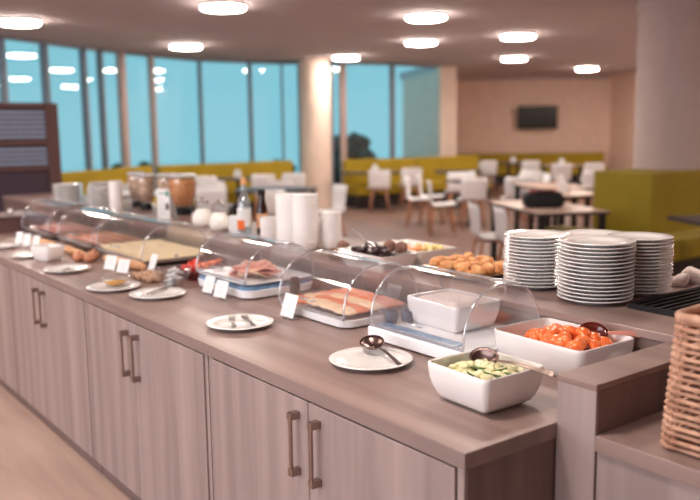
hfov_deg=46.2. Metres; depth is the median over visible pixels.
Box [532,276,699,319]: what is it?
countertop
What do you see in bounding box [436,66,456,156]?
wall pier
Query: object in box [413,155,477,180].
cushion
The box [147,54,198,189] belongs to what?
window
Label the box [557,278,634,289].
dinner plate
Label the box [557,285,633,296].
dinner plate
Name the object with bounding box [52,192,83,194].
dinner plate
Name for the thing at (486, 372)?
cucumber slice
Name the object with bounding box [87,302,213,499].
base cabinet
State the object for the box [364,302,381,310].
slice
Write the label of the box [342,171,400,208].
dining table
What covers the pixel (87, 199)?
dinner plate
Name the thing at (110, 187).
bowl
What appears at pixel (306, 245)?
bowl
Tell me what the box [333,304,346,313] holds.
slice
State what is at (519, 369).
cucumber slice
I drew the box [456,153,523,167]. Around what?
cushion
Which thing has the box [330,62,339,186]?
window
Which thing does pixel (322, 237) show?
bowl
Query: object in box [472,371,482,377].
chunk
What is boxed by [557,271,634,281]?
dinner plate
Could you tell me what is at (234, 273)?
ham slice
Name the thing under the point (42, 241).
baguette
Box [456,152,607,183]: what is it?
banquette
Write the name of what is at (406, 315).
dish
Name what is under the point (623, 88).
wall
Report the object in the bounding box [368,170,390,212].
shell chair
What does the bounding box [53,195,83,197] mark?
dinner plate
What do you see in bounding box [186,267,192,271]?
cherry tomato
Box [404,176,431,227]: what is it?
shell chair
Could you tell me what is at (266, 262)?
ham slice
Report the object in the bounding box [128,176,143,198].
cereal
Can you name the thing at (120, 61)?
window
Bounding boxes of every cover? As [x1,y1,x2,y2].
[197,233,314,284]
[278,250,414,320]
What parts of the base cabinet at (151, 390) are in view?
door, handle, handle, door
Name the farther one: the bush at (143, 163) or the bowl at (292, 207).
the bush at (143, 163)
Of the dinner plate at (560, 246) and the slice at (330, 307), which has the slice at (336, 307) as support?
the slice at (330, 307)
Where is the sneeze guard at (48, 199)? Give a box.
[22,198,105,233]
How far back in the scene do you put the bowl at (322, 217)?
4.19 m
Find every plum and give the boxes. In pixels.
[356,248,363,252]
[372,248,379,253]
[382,249,389,254]
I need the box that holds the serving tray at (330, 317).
[281,302,408,327]
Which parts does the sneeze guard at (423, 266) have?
lid, lid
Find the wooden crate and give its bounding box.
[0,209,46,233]
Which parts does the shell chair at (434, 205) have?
leg, leg, frame, leg, leg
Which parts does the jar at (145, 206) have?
lid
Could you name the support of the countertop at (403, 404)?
on the base cabinet at (270, 442)
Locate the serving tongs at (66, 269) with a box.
[62,267,73,272]
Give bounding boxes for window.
[0,35,43,101]
[38,41,82,102]
[78,46,99,169]
[95,48,119,168]
[115,51,150,167]
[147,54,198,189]
[197,59,248,163]
[247,61,280,161]
[280,62,296,160]
[297,62,300,172]
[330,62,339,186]
[338,62,390,184]
[389,63,437,157]
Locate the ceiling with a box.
[0,0,640,79]
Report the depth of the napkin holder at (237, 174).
15.30 m
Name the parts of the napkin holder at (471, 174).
frame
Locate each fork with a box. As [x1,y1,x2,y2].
[228,315,235,326]
[241,314,255,325]
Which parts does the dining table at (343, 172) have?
foot plate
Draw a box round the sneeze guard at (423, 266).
[370,265,529,351]
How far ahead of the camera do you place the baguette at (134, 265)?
4.38 m
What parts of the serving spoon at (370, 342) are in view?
handle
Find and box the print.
[237,220,244,229]
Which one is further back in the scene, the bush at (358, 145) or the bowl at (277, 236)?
the bush at (358, 145)
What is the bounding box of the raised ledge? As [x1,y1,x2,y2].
[3,195,699,351]
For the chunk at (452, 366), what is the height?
0.024 m
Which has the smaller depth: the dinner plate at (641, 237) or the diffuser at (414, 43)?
the dinner plate at (641, 237)
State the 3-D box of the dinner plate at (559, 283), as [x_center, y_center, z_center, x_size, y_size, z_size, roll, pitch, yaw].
[0.871,0.129,2.908,0.263,0.019,0.263,-1,8,-1]
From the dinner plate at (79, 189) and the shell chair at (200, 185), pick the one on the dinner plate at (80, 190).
the dinner plate at (79, 189)
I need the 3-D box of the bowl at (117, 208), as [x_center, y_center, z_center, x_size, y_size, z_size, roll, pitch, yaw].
[-1.794,-0.318,6.307,0.105,0.052,0.105,-7,11,-37]
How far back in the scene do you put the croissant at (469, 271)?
3.28 m
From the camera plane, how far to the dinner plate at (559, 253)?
2.83 m
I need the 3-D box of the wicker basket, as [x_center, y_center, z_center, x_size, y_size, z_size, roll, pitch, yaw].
[0.938,0.304,1.812,0.285,0.323,0.408,-8,11,-39]
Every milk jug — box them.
[192,197,211,226]
[209,200,233,230]
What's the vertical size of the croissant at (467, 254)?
0.046 m
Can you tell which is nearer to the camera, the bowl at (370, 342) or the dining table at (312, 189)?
the bowl at (370, 342)
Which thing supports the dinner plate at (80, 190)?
on the dinner plate at (79, 192)
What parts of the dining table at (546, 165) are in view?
leg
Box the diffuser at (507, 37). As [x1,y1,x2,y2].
[502,35,533,39]
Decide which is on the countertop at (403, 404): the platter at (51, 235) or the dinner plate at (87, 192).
the platter at (51, 235)
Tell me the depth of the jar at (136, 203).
6.69 m
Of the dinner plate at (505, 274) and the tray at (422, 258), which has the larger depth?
the tray at (422, 258)
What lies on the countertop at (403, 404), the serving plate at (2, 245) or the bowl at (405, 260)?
the serving plate at (2, 245)
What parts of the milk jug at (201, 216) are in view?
lid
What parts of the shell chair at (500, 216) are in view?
leg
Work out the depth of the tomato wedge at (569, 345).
2.44 m
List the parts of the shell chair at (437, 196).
leg, leg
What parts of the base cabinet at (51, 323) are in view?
door, handle, handle, door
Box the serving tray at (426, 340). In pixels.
[368,319,504,357]
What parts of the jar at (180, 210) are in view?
lid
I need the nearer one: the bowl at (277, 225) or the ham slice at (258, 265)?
the ham slice at (258, 265)
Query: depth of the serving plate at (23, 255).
4.93 m
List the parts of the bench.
seat, backrest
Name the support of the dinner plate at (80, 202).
on the dinner plate at (82, 203)
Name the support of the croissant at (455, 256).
on the croissant
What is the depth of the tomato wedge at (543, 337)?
2.52 m
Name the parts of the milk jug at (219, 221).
lid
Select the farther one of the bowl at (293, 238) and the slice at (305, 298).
the bowl at (293, 238)
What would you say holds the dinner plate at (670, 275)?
on the dinner plate at (670, 278)
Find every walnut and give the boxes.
[130,271,137,277]
[137,274,143,280]
[145,276,154,282]
[154,275,162,282]
[155,271,163,277]
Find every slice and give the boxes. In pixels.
[90,241,106,244]
[103,240,119,243]
[135,253,158,260]
[153,251,175,259]
[169,250,190,257]
[182,248,204,255]
[228,268,241,276]
[236,261,254,268]
[237,268,249,275]
[238,268,255,273]
[243,263,263,267]
[244,264,270,269]
[249,271,270,277]
[253,268,272,273]
[254,259,265,266]
[257,271,277,273]
[261,268,281,275]
[264,260,273,267]
[301,297,309,303]
[306,297,316,304]
[310,298,321,306]
[311,293,325,296]
[316,299,329,305]
[319,300,332,309]
[324,302,338,309]
[328,303,339,310]
[331,292,342,297]
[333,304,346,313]
[338,306,356,315]
[348,297,359,302]
[352,305,370,312]
[354,299,367,304]
[359,300,369,305]
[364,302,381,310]
[375,300,392,308]
[376,295,387,298]
[385,298,404,306]
[473,365,485,369]
[475,359,487,365]
[482,369,495,376]
[516,367,523,371]
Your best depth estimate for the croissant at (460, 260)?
3.43 m
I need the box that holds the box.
[228,215,246,232]
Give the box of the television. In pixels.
[518,106,557,128]
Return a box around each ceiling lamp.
[0,17,40,26]
[170,43,201,49]
[200,1,245,12]
[333,55,358,59]
[405,39,436,45]
[406,12,445,21]
[501,32,534,39]
[502,56,526,60]
[576,67,597,70]
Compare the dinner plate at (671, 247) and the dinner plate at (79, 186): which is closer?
the dinner plate at (671, 247)
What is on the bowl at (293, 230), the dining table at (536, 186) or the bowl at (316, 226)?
the bowl at (316, 226)
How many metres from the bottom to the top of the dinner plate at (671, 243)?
0.019 m
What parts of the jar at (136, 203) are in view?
lid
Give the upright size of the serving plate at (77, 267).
0.019 m
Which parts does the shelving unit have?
panel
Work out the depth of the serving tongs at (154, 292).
3.72 m
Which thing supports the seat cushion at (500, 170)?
on the banquette at (576, 158)
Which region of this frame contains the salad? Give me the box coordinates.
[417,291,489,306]
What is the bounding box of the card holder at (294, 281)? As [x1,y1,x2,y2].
[289,276,299,294]
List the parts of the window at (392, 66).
frame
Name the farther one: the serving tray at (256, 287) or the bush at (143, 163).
the bush at (143, 163)
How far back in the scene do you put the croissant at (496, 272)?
3.32 m
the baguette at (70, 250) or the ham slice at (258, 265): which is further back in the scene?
the baguette at (70, 250)
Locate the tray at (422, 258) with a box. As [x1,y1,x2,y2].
[373,239,456,265]
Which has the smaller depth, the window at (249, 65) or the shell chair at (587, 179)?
the shell chair at (587, 179)
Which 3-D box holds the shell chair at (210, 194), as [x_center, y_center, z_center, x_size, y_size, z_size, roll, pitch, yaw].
[-1.989,-0.495,11.850,0.450,0.836,0.462,-2,8,-6]
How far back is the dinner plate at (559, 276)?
2.85 m
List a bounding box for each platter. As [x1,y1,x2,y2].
[23,223,104,239]
[59,232,150,250]
[96,248,208,265]
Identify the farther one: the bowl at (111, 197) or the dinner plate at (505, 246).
the bowl at (111, 197)
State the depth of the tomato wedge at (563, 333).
2.50 m
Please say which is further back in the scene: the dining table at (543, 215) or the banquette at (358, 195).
the banquette at (358, 195)
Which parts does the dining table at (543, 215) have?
leg, leg, leg, leg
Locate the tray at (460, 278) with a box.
[421,269,503,282]
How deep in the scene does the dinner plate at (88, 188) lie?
6.45 m
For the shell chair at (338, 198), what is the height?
0.836 m
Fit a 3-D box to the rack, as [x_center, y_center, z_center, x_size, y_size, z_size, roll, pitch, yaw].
[1.454,0.203,2.639,0.640,0.018,0.850,-7,11,-37]
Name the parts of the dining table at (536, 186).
leg, leg, leg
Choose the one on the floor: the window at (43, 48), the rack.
the window at (43, 48)
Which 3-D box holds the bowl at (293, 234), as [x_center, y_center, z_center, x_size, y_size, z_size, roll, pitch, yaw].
[-0.228,-0.066,4.210,0.142,0.052,0.142,-7,11,-37]
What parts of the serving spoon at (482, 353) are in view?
handle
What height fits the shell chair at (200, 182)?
0.836 m
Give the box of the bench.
[545,168,699,275]
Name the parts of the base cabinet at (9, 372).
door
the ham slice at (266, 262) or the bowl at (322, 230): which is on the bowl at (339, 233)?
the bowl at (322, 230)
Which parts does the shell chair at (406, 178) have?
leg, leg, frame, leg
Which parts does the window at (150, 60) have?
frame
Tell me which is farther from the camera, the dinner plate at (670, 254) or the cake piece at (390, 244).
the cake piece at (390, 244)
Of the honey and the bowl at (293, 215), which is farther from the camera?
the bowl at (293, 215)
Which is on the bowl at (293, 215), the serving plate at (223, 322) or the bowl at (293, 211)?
the bowl at (293, 211)
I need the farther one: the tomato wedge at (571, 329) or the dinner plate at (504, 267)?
the dinner plate at (504, 267)
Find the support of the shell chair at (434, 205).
on the floor
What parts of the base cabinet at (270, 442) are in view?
door, handle, handle, door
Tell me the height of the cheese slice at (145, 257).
0.027 m
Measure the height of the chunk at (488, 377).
0.017 m
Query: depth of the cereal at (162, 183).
6.27 m
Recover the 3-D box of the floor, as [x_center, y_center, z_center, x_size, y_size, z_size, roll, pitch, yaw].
[3.120,-0.191,12.533,32.000,0.100,32.000,-7,11,-37]
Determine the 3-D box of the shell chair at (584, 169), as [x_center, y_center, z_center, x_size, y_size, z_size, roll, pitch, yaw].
[4.551,-1.122,15.516,0.450,0.836,0.462,-1,8,0]
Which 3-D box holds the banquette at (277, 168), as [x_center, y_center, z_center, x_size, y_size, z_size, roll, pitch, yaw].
[-2.241,-1.184,15.937,2.953,1.000,0.620,-7,11,-37]
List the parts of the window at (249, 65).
frame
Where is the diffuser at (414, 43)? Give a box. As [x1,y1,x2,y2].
[406,41,435,45]
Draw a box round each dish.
[101,276,130,287]
[176,265,221,280]
[384,309,397,323]
[400,309,413,322]
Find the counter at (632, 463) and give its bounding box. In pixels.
[595,399,699,499]
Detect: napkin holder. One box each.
[234,170,241,177]
[372,165,378,169]
[468,171,475,177]
[510,156,515,162]
[556,175,565,185]
[559,158,564,163]
[559,181,568,191]
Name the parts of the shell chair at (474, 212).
leg, leg, frame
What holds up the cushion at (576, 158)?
on the banquette at (576, 158)
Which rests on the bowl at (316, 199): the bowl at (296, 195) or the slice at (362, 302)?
the bowl at (296, 195)
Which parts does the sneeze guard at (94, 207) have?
lid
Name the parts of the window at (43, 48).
frame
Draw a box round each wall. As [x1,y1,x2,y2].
[403,71,435,157]
[456,76,611,169]
[609,72,635,169]
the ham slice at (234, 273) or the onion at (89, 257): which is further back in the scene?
the onion at (89, 257)
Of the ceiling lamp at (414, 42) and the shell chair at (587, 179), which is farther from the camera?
the shell chair at (587, 179)
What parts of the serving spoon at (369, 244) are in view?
handle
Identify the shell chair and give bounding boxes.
[122,184,156,205]
[193,176,217,196]
[195,187,227,213]
[198,181,224,187]
[199,184,232,215]
[251,174,274,219]
[257,190,284,215]
[266,180,292,186]
[282,173,306,192]
[318,184,346,236]
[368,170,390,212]
[398,168,421,208]
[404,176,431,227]
[417,174,444,224]
[426,180,457,235]
[445,172,468,217]
[457,178,487,229]
[468,201,502,260]
[478,161,496,194]
[493,205,507,260]
[500,177,531,225]
[518,161,539,175]
[520,171,543,215]
[520,173,550,223]
[550,163,571,201]
[578,169,604,204]
[579,163,603,178]
[581,171,594,217]
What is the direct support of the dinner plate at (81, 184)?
on the dinner plate at (79, 186)
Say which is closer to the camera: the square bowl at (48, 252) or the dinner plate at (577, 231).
the dinner plate at (577, 231)
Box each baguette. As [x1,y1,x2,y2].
[31,237,56,243]
[64,245,85,255]
[103,255,146,270]
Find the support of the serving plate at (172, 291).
on the countertop at (403, 404)
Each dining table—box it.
[123,190,192,211]
[217,177,251,216]
[234,186,317,207]
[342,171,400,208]
[434,170,482,207]
[444,179,498,225]
[488,200,609,260]
[494,161,521,191]
[512,182,592,229]
[526,189,593,228]
[540,164,583,185]
[667,215,699,225]
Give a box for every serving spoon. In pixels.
[350,228,374,247]
[360,335,401,365]
[469,347,554,376]
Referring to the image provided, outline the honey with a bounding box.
[105,278,126,285]
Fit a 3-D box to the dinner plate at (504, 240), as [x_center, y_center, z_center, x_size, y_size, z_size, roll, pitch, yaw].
[0.724,-0.028,3.175,0.259,0.019,0.259,7,12,43]
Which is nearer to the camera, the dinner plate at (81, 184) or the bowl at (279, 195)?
the bowl at (279, 195)
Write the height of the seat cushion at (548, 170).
0.200 m
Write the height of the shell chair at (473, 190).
0.836 m
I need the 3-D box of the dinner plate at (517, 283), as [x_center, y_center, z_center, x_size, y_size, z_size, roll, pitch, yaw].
[0.728,0.128,3.198,0.259,0.019,0.259,3,9,21]
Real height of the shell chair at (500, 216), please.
0.836 m
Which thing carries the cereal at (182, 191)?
in the jar at (180, 210)
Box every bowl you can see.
[30,243,64,261]
[108,181,121,183]
[108,186,121,188]
[108,188,122,190]
[109,190,122,193]
[109,193,122,195]
[109,195,122,198]
[109,198,122,200]
[109,203,122,205]
[109,205,122,211]
[275,193,294,198]
[275,198,290,201]
[275,201,290,205]
[275,205,290,209]
[275,208,291,212]
[275,212,291,216]
[275,216,291,220]
[275,219,291,223]
[275,223,291,227]
[276,227,291,231]
[276,231,291,234]
[276,234,291,238]
[276,238,293,247]
[291,193,318,198]
[291,198,318,202]
[291,201,318,206]
[291,205,318,210]
[291,209,318,214]
[291,213,318,217]
[291,217,318,221]
[291,221,318,225]
[292,225,318,229]
[292,228,318,233]
[292,232,318,237]
[292,236,318,240]
[292,240,318,250]
[320,211,340,215]
[320,215,340,219]
[320,218,341,222]
[320,221,341,225]
[320,225,341,229]
[320,228,341,232]
[320,231,341,235]
[321,234,341,239]
[321,238,341,248]
[337,245,416,271]
[360,335,383,349]
[365,241,374,247]
[407,289,499,332]
[428,350,543,413]
[469,347,498,362]
[494,318,633,375]
[580,322,607,336]
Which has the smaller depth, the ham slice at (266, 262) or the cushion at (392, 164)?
the ham slice at (266, 262)
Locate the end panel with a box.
[555,341,699,499]
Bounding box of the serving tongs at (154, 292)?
[146,287,168,295]
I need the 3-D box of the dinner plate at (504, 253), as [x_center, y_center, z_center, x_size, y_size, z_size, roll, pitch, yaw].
[0.727,0.024,3.185,0.259,0.019,0.259,-1,8,-3]
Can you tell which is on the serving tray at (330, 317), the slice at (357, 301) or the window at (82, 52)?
the slice at (357, 301)
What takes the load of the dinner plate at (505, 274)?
on the dinner plate at (504, 276)
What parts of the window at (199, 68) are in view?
frame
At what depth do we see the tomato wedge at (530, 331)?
2.56 m
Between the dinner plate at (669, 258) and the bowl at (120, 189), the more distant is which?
the bowl at (120, 189)
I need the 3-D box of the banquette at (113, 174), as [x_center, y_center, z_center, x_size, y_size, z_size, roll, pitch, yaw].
[-3.883,-0.853,13.810,0.620,1.010,2.444,3,9,22]
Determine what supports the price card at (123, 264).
on the countertop at (403, 404)
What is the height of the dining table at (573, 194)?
0.750 m
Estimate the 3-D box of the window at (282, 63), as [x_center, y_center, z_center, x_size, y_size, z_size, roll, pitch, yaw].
[-1.294,-2.495,17.703,0.343,3.050,0.120,-2,9,-9]
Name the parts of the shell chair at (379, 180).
leg, leg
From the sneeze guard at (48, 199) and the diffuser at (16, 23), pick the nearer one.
the sneeze guard at (48, 199)
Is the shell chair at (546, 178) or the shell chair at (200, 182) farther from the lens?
the shell chair at (546, 178)
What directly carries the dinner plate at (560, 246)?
on the dinner plate at (560, 250)
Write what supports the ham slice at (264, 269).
on the ham slice
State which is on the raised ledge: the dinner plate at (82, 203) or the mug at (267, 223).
the dinner plate at (82, 203)
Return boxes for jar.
[127,171,144,206]
[135,173,154,209]
[156,173,176,206]
[167,173,195,214]
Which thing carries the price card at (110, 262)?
on the countertop at (403, 404)
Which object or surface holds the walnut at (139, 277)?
on the countertop at (403, 404)
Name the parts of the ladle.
handle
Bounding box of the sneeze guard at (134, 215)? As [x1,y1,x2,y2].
[96,214,209,260]
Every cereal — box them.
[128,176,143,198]
[136,178,153,201]
[157,178,176,189]
[169,179,194,205]
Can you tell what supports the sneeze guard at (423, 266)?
on the serving tray at (426, 340)
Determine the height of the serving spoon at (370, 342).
0.041 m
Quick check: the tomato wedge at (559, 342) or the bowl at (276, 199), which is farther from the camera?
the bowl at (276, 199)
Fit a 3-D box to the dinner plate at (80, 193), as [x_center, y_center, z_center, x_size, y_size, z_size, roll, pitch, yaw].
[-2.332,-0.454,6.803,0.248,0.019,0.248,7,11,41]
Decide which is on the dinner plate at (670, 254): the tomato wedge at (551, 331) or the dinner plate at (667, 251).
the dinner plate at (667, 251)
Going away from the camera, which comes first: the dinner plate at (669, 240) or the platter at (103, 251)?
the dinner plate at (669, 240)
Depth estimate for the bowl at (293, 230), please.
4.14 m
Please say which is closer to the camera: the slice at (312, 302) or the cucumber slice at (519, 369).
the cucumber slice at (519, 369)
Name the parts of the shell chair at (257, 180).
leg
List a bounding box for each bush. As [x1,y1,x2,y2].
[111,163,120,167]
[138,161,151,165]
[273,159,295,172]
[334,132,376,183]
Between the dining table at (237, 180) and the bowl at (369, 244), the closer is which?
the bowl at (369, 244)
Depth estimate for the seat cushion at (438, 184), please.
18.07 m
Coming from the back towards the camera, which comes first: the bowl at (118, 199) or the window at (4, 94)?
the window at (4, 94)
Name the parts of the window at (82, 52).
frame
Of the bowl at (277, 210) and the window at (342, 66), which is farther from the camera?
the window at (342, 66)
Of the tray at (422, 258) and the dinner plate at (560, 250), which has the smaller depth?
the dinner plate at (560, 250)
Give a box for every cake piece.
[328,248,336,258]
[334,250,340,260]
[337,240,349,247]
[383,240,395,251]
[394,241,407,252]
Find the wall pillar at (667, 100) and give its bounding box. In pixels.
[633,0,699,169]
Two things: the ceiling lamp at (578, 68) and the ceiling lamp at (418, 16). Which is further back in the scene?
the ceiling lamp at (578, 68)
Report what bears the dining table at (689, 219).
on the floor
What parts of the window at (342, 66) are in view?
frame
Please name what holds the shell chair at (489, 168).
on the floor
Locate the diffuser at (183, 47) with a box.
[171,45,200,49]
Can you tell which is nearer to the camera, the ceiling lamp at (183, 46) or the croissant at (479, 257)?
the croissant at (479, 257)
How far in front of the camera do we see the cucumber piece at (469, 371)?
2.16 m
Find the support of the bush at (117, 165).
on the ground
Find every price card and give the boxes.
[15,232,23,244]
[22,234,31,247]
[32,235,40,244]
[103,255,117,271]
[116,259,130,274]
[148,253,157,270]
[202,275,215,294]
[213,280,230,299]
[280,293,299,319]
[385,283,401,298]
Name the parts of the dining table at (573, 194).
leg, leg, leg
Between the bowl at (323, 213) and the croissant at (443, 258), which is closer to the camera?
the croissant at (443, 258)
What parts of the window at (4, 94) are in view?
frame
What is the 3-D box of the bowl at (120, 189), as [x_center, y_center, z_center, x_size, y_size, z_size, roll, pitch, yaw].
[-1.796,-0.447,6.288,0.105,0.052,0.105,-7,11,-37]
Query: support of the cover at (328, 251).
on the serving tray at (330, 317)
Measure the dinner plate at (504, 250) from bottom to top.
0.019 m
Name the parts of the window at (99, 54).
frame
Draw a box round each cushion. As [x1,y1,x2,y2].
[62,166,152,199]
[156,160,292,190]
[176,191,255,206]
[343,157,414,185]
[347,182,427,195]
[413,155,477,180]
[422,178,491,190]
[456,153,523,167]
[478,167,521,174]
[524,152,603,166]
[539,166,607,174]
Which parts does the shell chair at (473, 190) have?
leg, leg, leg, leg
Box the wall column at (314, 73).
[299,58,331,208]
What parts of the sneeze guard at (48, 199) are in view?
lid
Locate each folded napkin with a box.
[671,273,689,287]
[681,266,699,284]
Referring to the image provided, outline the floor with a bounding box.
[0,183,592,499]
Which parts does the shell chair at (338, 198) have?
leg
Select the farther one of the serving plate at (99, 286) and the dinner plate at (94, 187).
the dinner plate at (94, 187)
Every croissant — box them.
[429,257,442,266]
[432,265,450,272]
[437,255,455,260]
[440,260,459,269]
[448,254,466,259]
[453,262,470,271]
[455,258,467,262]
[463,252,473,257]
[463,270,483,277]
[467,256,479,261]
[467,261,481,265]
[471,264,485,274]
[475,255,492,260]
[480,258,493,263]
[481,263,495,274]
[484,270,499,276]
[493,261,503,269]
[495,267,503,274]
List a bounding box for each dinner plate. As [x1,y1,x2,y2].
[52,183,82,185]
[52,186,82,188]
[52,189,82,191]
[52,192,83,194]
[53,184,82,187]
[53,187,82,190]
[53,190,83,193]
[53,193,83,196]
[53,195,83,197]
[53,196,83,199]
[53,202,83,205]
[53,203,83,206]
[86,186,107,188]
[87,188,108,190]
[87,190,108,192]
[87,192,108,193]
[87,193,108,195]
[87,196,108,198]
[87,199,108,201]
[88,202,108,204]
[89,182,107,184]
[502,262,558,271]
[503,235,559,243]
[503,239,558,247]
[503,249,558,257]
[503,252,558,261]
[503,256,559,264]
[503,266,558,274]
[503,269,558,278]
[503,275,558,285]
[503,279,557,288]
[504,229,571,240]
[504,242,559,250]
[504,245,558,254]
[504,259,557,268]
[504,272,558,281]
[557,267,634,277]
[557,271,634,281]
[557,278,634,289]
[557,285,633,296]
[557,289,633,300]
[557,292,633,304]
[558,241,635,251]
[558,248,635,258]
[558,252,634,262]
[558,256,635,266]
[558,260,635,270]
[558,263,634,273]
[558,275,635,285]
[558,282,634,292]
[559,235,636,247]
[559,245,636,255]
[565,229,620,234]
[607,232,673,242]
[633,264,672,270]
[633,284,671,291]
[634,250,673,256]
[634,253,673,260]
[634,260,673,267]
[634,267,672,274]
[634,271,672,277]
[634,274,671,281]
[634,277,672,284]
[634,281,671,288]
[634,287,672,295]
[635,239,673,246]
[635,242,674,249]
[635,246,673,253]
[635,257,672,263]
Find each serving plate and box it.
[0,243,18,248]
[10,251,33,258]
[43,264,90,272]
[86,280,140,291]
[129,287,185,299]
[206,314,273,330]
[329,347,412,369]
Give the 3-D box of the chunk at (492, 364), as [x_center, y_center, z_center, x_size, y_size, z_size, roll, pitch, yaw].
[0.378,0.312,2.202,0.024,0.020,0.036,1,9,14]
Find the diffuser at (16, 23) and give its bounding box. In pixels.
[0,20,39,26]
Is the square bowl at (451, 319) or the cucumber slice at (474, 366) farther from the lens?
the square bowl at (451, 319)
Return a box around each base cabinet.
[0,263,25,405]
[11,268,102,473]
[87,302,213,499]
[209,356,555,499]
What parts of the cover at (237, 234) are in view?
lid, lid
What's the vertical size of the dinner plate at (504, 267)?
0.019 m
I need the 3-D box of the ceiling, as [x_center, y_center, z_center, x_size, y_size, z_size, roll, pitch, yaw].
[2.535,-3.067,10.161,25.600,0.200,24.200,-7,11,-37]
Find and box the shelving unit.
[0,102,61,211]
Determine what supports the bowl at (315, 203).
on the bowl at (292, 207)
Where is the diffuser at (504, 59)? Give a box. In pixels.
[502,58,525,60]
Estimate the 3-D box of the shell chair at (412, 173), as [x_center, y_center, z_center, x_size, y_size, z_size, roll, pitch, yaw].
[1.230,-1.269,16.787,0.450,0.836,0.462,-2,8,-6]
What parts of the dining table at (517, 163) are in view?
leg, leg, leg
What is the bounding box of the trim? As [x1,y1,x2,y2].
[457,76,608,80]
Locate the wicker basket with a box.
[659,304,699,457]
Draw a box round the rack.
[628,286,699,316]
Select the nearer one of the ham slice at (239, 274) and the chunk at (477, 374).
the chunk at (477, 374)
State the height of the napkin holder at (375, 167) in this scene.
0.150 m
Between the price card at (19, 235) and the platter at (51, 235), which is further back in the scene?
the platter at (51, 235)
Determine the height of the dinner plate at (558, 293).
0.019 m
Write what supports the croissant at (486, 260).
on the croissant
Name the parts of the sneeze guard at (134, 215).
lid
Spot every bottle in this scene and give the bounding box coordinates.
[237,177,251,234]
[256,189,267,233]
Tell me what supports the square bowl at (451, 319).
on the serving tray at (426, 340)
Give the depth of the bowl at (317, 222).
4.14 m
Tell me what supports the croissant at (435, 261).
on the croissant
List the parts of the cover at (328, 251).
lid, lid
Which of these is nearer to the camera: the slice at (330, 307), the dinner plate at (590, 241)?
the dinner plate at (590, 241)
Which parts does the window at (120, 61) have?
frame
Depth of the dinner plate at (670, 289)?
2.98 m
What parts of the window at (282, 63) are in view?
frame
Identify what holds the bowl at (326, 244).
on the countertop at (127, 206)
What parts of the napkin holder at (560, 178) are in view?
frame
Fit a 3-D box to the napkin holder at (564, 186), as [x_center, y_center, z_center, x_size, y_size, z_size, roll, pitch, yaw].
[2.899,-0.864,11.128,0.120,0.150,0.080,3,9,23]
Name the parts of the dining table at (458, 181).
foot plate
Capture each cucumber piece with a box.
[467,369,474,376]
[495,367,506,370]
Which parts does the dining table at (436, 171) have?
foot plate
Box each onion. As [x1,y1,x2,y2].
[72,250,83,261]
[83,251,95,262]
[91,249,99,259]
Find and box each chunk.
[449,364,457,368]
[460,362,468,368]
[468,360,477,369]
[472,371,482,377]
[482,374,493,379]
[487,362,494,367]
[507,367,516,371]
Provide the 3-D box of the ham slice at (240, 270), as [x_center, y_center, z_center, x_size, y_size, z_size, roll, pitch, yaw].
[-0.472,0.105,3.788,0.086,0.030,0.125,-5,10,-28]
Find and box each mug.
[260,216,275,240]
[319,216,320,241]
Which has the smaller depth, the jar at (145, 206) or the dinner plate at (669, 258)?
the dinner plate at (669, 258)
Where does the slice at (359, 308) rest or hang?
on the serving tray at (330, 317)
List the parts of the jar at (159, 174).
lid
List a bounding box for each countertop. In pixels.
[0,219,557,470]
[26,193,542,291]
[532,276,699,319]
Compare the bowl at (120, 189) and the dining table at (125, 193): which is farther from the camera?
the dining table at (125, 193)
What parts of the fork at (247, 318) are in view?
handle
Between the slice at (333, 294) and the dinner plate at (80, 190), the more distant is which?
the dinner plate at (80, 190)
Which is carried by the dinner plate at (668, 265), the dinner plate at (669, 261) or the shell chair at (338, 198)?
the dinner plate at (669, 261)
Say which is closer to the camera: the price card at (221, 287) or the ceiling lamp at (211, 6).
the price card at (221, 287)
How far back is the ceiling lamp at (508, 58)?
16.76 m
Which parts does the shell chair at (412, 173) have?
leg, leg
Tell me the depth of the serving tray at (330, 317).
3.18 m
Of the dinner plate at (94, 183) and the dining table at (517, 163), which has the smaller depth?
the dinner plate at (94, 183)
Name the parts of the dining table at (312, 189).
leg, leg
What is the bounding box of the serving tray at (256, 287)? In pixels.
[198,266,312,298]
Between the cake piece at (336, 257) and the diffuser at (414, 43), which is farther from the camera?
the diffuser at (414, 43)
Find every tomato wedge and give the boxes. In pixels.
[524,328,539,337]
[529,331,537,338]
[537,328,546,337]
[539,334,546,341]
[545,328,559,337]
[546,334,560,343]
[553,338,565,346]
[559,336,571,342]
[560,331,572,339]
[561,325,576,335]
[565,341,575,349]
[572,338,586,350]
[573,335,591,344]
[576,327,590,336]
[588,341,606,348]
[589,339,600,348]
[590,331,600,340]
[601,336,612,344]
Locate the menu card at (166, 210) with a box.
[157,189,177,219]
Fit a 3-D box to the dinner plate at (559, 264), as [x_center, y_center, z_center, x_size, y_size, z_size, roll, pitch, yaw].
[0.870,0.064,2.903,0.263,0.019,0.263,4,10,28]
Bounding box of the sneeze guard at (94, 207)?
[57,206,156,246]
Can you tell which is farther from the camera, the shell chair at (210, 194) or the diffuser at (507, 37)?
the diffuser at (507, 37)
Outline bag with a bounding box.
[522,189,563,207]
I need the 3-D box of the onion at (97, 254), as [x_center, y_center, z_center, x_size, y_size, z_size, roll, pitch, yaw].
[-1.490,0.025,4.773,0.071,0.067,0.072,-7,11,-37]
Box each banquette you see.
[62,166,175,206]
[156,160,292,215]
[343,155,491,207]
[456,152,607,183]
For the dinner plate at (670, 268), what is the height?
0.019 m

